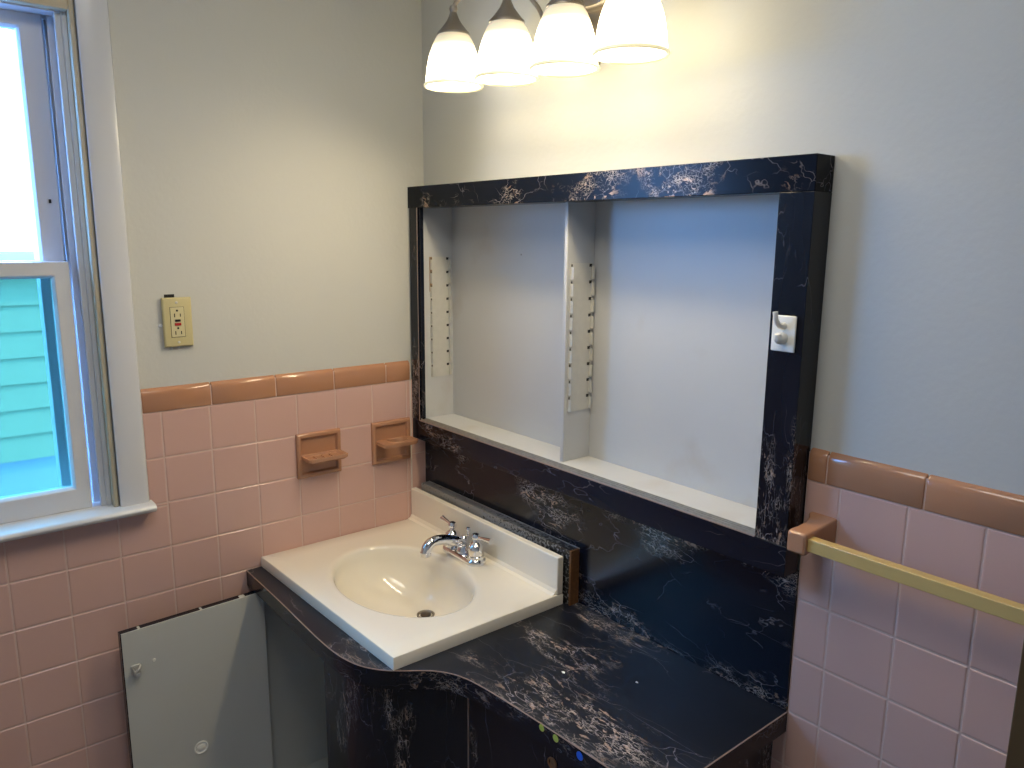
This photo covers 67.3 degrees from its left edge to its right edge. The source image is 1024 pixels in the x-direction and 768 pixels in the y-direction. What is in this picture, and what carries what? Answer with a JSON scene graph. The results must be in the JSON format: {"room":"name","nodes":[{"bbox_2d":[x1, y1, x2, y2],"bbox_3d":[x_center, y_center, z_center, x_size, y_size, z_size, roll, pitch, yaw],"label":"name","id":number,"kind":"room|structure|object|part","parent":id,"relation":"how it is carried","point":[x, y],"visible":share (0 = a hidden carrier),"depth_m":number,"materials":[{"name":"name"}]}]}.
{"room":"bathroom","nodes":[
{"label":"bathroom","id":0,"kind":"room"},
{"bbox_2d":[108,0,423,388],"bbox_3d":[-1.155,0.094,1.592,2.500,2.500,0.152,-8,14,-38],"label":"wall","id":1,"kind":"structure","parent":0,"point":[271,151],"depth_m":1.85,"materials":[{"name":"paint"}]},
{"bbox_2d":[0,0,156,542],"bbox_3d":[-1.237,-0.261,1.419,0.958,1.230,0.200,-8,14,-38],"label":"window","id":2,"kind":"structure","parent":1,"relation":"in","point":[73,453],"depth_m":1.63,"materials":[{"name":"grey paint"}]},
{"bbox_3d":[-1.248,-0.454,1.400,0.720,0.529,0.032,-8,14,-38],"label":"sash","id":3,"kind":"part","parent":2,"relation":"part of","materials":[{"name":"grey plastic"}]},
{"bbox_3d":[-1.228,0.038,1.464,0.660,0.466,0.004,-8,14,-38],"label":"glass pane","id":4,"kind":"part","parent":2,"relation":"part of","materials":[{"name":"clear glass"}]},
{"bbox_3d":[-1.228,0.047,1.466,0.720,0.544,0.032,-8,14,-38],"label":"sash","id":5,"kind":"part","parent":2,"relation":"part of","materials":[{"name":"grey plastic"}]},
{"bbox_3d":[-1.211,0.330,1.493,0.958,0.022,0.102,-8,14,-38],"label":"sill","id":6,"kind":"part","parent":2,"relation":"part of","materials":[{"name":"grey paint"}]},
{"bbox_3d":[-1.195,-0.264,1.374,0.934,1.207,0.020,-8,14,-38],"label":"casing","id":7,"kind":"part","parent":2,"relation":"part of","materials":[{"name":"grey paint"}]},
{"bbox_2d":[158,294,193,349],"bbox_3d":[-0.768,-0.141,1.757,0.073,0.127,0.016,-8,14,-38],"label":"wall outlet","id":8,"kind":"object","parent":1,"relation":"attached to","point":[177,325],"visible":1,"depth_m":1.75,"materials":[{"name":"beige plastic"}]},
{"bbox_2d":[169,307,185,337],"bbox_3d":[-0.763,-0.141,1.756,0.031,0.069,0.001,-8,14,-38],"label":"receptacle","id":9,"kind":"object","parent":8,"relation":"attached to","point":[177,315],"depth_m":1.75,"materials":[{"name":"beige plastic"}]},
{"bbox_2d":[0,379,425,767],"bbox_3d":[-1.168,0.728,1.602,2.350,1.250,0.008,-8,14,-38],"label":"wall tiles","id":10,"kind":"structure","parent":1,"relation":"attached to","point":[227,493],"depth_m":1.82,"materials":[{"name":"pink tile"}]},
{"bbox_2d":[295,428,347,478],"bbox_3d":[-0.493,0.187,2.011,0.124,0.119,0.061,-8,14,-38],"label":"soap dish","id":11,"kind":"object","parent":10,"relation":"attached to","point":[318,452],"visible":1,"depth_m":2.02,"materials":[{"name":"beige ceramic"}]},
{"bbox_2d":[301,449,347,463],"bbox_3d":[-0.490,0.190,2.012,0.111,0.014,0.057,-8,14,-38],"label":"tray","id":12,"kind":"object","parent":11,"relation":"on","point":[308,456],"depth_m":2.01,"materials":[{"name":"beige ceramic"}]},
{"bbox_2d":[371,417,417,464],"bbox_3d":[-0.323,0.164,2.145,0.122,0.120,0.065,-8,14,-38],"label":"holder","id":13,"kind":"object","parent":10,"relation":"attached to","point":[391,440],"visible":1,"depth_m":2.16,"materials":[{"name":"beige ceramic"}]},
{"bbox_2d":[376,436,417,448],"bbox_3d":[-0.320,0.162,2.145,0.109,0.013,0.061,-8,14,-38],"label":"tray","id":14,"kind":"object","parent":13,"relation":"on","point":[382,442],"depth_m":2.14,"materials":[{"name":"beige ceramic"}]},
{"bbox_2d":[140,360,409,413],"bbox_3d":[-0.564,0.001,1.958,0.707,0.056,0.010,-8,14,-38],"label":"trim","id":15,"kind":"structure","parent":1,"relation":"attached to","point":[167,398],"depth_m":1.92,"materials":[{"name":"beige tile"}]},
{"bbox_2d":[409,364,412,487],"bbox_3d":[-0.290,0.181,2.217,0.002,0.482,0.002,-8,14,-38],"label":"trim","id":16,"kind":"structure","parent":1,"relation":"attached to","point":[409,364],"depth_m":2.20,"materials":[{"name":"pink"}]},
{"bbox_2d":[421,0,1023,569],"bbox_3d":[0.678,0.181,1.219,0.142,2.500,2.758,-8,14,-38],"label":"wall","id":17,"kind":"structure","parent":0,"point":[918,105],"depth_m":1.18,"materials":[{"name":"paint"}]},
{"bbox_2d":[424,0,669,92],"bbox_3d":[0.081,-0.723,1.491,0.243,0.266,0.644,-8,14,-38],"label":"vanity light","id":18,"kind":"object","parent":17,"relation":"attached to","point":[573,38],"visible":1,"depth_m":1.45,"materials":[{"name":"white glass"}]},
{"bbox_3d":[-0.126,-0.701,1.661,0.127,0.104,0.127,-8,14,-38],"label":"lamp shade","id":19,"kind":"part","parent":18,"relation":"part of","materials":[{"name":"beige glass"}]},
{"bbox_3d":[0.018,-0.795,1.607,0.300,0.139,0.052,5,12,22],"label":"arm","id":20,"kind":"part","parent":18,"relation":"part of","materials":[{"name":"silver metal"}]},
{"bbox_3d":[-0.011,-0.663,1.524,0.127,0.104,0.127,-8,14,-38],"label":"lamp shade","id":21,"kind":"part","parent":18,"relation":"part of","materials":[{"name":"beige glass"}]},
{"bbox_3d":[0.096,-0.631,1.397,0.127,0.104,0.127,-8,14,-38],"label":"lamp shade","id":22,"kind":"part","parent":18,"relation":"part of","materials":[{"name":"beige glass"}]},
{"bbox_3d":[0.199,-0.604,1.274,0.127,0.104,0.127,-8,14,-38],"label":"lamp shade","id":23,"kind":"part","parent":18,"relation":"part of","materials":[{"name":"beige glass"}]},
{"bbox_2d":[425,442,798,710],"bbox_3d":[0.125,0.369,1.819,0.011,0.269,1.186,-8,14,-38],"label":"backsplash panel","id":24,"kind":"object","parent":17,"relation":"attached to","point":[733,619],"visible":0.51,"depth_m":1.58,"materials":[{"name":"black laminate"}]},
{"bbox_2d":[407,153,834,577],"bbox_3d":[0.137,-0.109,1.740,0.124,0.699,1.194,-8,14,-38],"label":"medicine cabinet","id":25,"kind":"object","parent":17,"relation":"attached to","point":[601,339],"visible":1,"depth_m":1.63,"materials":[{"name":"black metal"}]},
{"bbox_3d":[-0.210,-0.198,2.161,0.098,0.610,0.012,-8,14,-38],"label":"panel","id":26,"kind":"part","parent":25,"relation":"part of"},
{"bbox_3d":[0.136,0.179,1.801,0.094,0.012,1.086,-8,14,-38],"label":"floor panel","id":27,"kind":"part","parent":25,"relation":"part of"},
{"bbox_3d":[0.107,0.212,1.773,0.045,0.056,1.186,-8,14,-38],"label":"rail","id":28,"kind":"part","parent":25,"relation":"part of","materials":[{"name":"black stone"}]},
{"bbox_3d":[0.178,-0.121,1.777,0.010,0.610,1.110,-8,14,-38],"label":"panel","id":29,"kind":"part","parent":25,"relation":"part of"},
{"bbox_3d":[0.113,-0.420,1.658,0.053,0.056,1.194,-8,14,-38],"label":"rail","id":30,"kind":"part","parent":25,"relation":"part of","materials":[{"name":"black stone"}]},
{"bbox_2d":[771,311,796,352],"bbox_3d":[0.434,-0.085,1.250,0.032,0.067,0.043,-8,14,-38],"label":"hook","id":31,"kind":"object","parent":25,"relation":"attached to","point":[783,339],"visible":1,"depth_m":1.25,"materials":[{"name":"white plastic"}]},
{"bbox_2d":[771,479,1023,767],"bbox_3d":[0.617,0.804,1.286,0.008,1.250,2.750,-8,14,-38],"label":"wall tiles","id":32,"kind":"structure","parent":17,"relation":"attached to","point":[886,673],"depth_m":1.21,"materials":[{"name":"pink tile"}]},
{"bbox_2d":[787,512,1023,625],"bbox_3d":[0.684,0.296,1.039,0.084,0.053,0.656,-8,14,-38],"label":"towel bar","id":33,"kind":"object","parent":32,"relation":"attached to","point":[817,535],"visible":1,"depth_m":1.14,"materials":[{"name":"yellow plastic"}]},
{"bbox_3d":[0.491,0.250,1.271,0.084,0.053,0.047,-8,14,-38],"label":"post","id":34,"kind":"part","parent":33,"relation":"part of","materials":[{"name":"beige ceramic"}]},
{"bbox_2d":[807,448,1023,536],"bbox_3d":[0.997,0.253,0.712,0.010,0.056,1.562,-8,14,-38],"label":"trim","id":35,"kind":"structure","parent":17,"relation":"attached to","point":[1000,510],"depth_m":1.16,"materials":[{"name":"beige tile"}]},
{"bbox_3d":[-0.302,1.592,0.719,2.600,0.100,3.010,-8,14,-38],"label":"floor","id":36,"kind":"structure","parent":0,"visible":0},
{"bbox_2d":[118,591,772,767],"bbox_3d":[-0.221,0.967,1.664,0.856,0.773,1.164,-8,14,-38],"label":"vanity cabinet","id":37,"kind":"object","parent":36,"relation":"on","point":[226,683],"visible":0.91,"depth_m":1.82,"materials":[{"name":"black laminate"}]},
{"bbox_3d":[-0.759,0.869,1.898,0.332,0.669,0.017,-9,14,-41],"label":"door panel","id":38,"kind":"part","parent":37,"relation":"part of","materials":[{"name":"white laminate"}]},
{"bbox_2d":[194,741,208,753],"bbox_3d":[-0.762,0.892,1.887,0.034,0.034,0.003,-8,14,-38],"label":"knob","id":39,"kind":"object","parent":37,"relation":"on","point":[200,747],"depth_m":1.89,"materials":[{"name":"white plastic"}]},
{"bbox_2d":[246,566,787,767],"bbox_3d":[-0.091,0.552,1.674,0.551,0.040,1.188,-8,14,-38],"label":"countertop","id":40,"kind":"structure","parent":37,"relation":"on","point":[679,713],"depth_m":1.47,"materials":[{"name":"black laminate"}]},
{"bbox_2d":[261,487,562,670],"bbox_3d":[-0.263,0.482,1.882,0.469,0.220,0.632,-8,14,-38],"label":"vanity sink","id":41,"kind":"object","parent":40,"relation":"in","point":[403,607],"visible":0.98,"depth_m":1.91,"materials":[{"name":"white ceramic"}]},
{"bbox_2d":[420,515,492,566],"bbox_3d":[-0.160,0.410,1.943,0.152,0.081,0.209,-8,14,-38],"label":"faucet","id":42,"kind":"object","parent":41,"relation":"on","point":[459,547],"visible":1,"depth_m":1.93,"materials":[{"name":"silver metal"}]},
{"bbox_3d":[-0.165,0.406,1.943,0.146,0.060,0.041,-8,14,-38],"label":"spout","id":43,"kind":"part","parent":42,"relation":"part of","materials":[{"name":"silver metal"}]},
{"bbox_3d":[-0.170,0.362,2.030,0.015,0.019,0.052,-8,14,-38],"label":"lever","id":44,"kind":"part","parent":42,"relation":"part of","materials":[{"name":"silver metal"}]},
{"bbox_3d":[-0.156,0.390,2.014,0.043,0.065,0.045,-8,14,-38],"label":"handle","id":45,"kind":"part","parent":42,"relation":"part of","materials":[{"name":"silver metal"}]},
{"bbox_3d":[-0.124,0.437,1.983,0.052,0.014,0.156,-8,14,-38],"label":"plate","id":46,"kind":"part","parent":42,"relation":"part of","materials":[{"name":"silver metal"}]},
{"bbox_3d":[-0.113,0.390,1.983,0.013,0.046,0.013,-8,14,-38],"label":"lift rod","id":47,"kind":"part","parent":42,"relation":"part of","materials":[{"name":"silver metal"}]},
{"bbox_3d":[-0.091,0.406,1.937,0.043,0.065,0.045,-8,14,-38],"label":"handle","id":48,"kind":"part","parent":42,"relation":"part of","materials":[{"name":"silver metal"}]},
{"bbox_3d":[-0.071,0.385,1.913,0.015,0.019,0.058,-10,15,-44],"label":"lever","id":49,"kind":"part","parent":42,"relation":"part of","materials":[{"name":"silver metal"}]},
{"bbox_2d":[411,487,562,594],"bbox_3d":[-0.088,0.394,2.010,0.018,0.092,0.632,-8,14,-38],"label":"backsplash","id":50,"kind":"structure","parent":41,"relation":"attached to","point":[532,559],"depth_m":1.93,"materials":[{"name":"white ceramic"}]},
{"bbox_2d":[421,481,579,605],"bbox_3d":[-0.054,0.398,2.015,0.027,0.135,0.631,-8,14,-38],"label":"board","id":51,"kind":"object","parent":40,"relation":"on","point":[570,553],"visible":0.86,"depth_m":1.88,"materials":[{"name":"grey laminate"}]},
{"bbox_3d":[0.068,0.966,1.421,0.023,0.672,0.430,-10,15,-43],"label":"drawer","id":52,"kind":"part","parent":37,"relation":"part of","materials":[{"name":"black stone"}]},
{"bbox_3d":[0.340,1.025,1.388,0.344,0.773,0.018,-8,14,-38],"label":"panel","id":53,"kind":"part","parent":37,"relation":"part of","materials":[{"name":"black laminate"}]},
{"bbox_2d":[1005,641,1023,767],"bbox_3d":[0.823,0.516,0.644,0.108,2.040,0.741,-8,14,-38],"label":"door","id":54,"kind":"structure","parent":36,"relation":"on","point":[1015,753],"depth_m":0.92,"materials":[{"name":"brown wood"}]}
]}

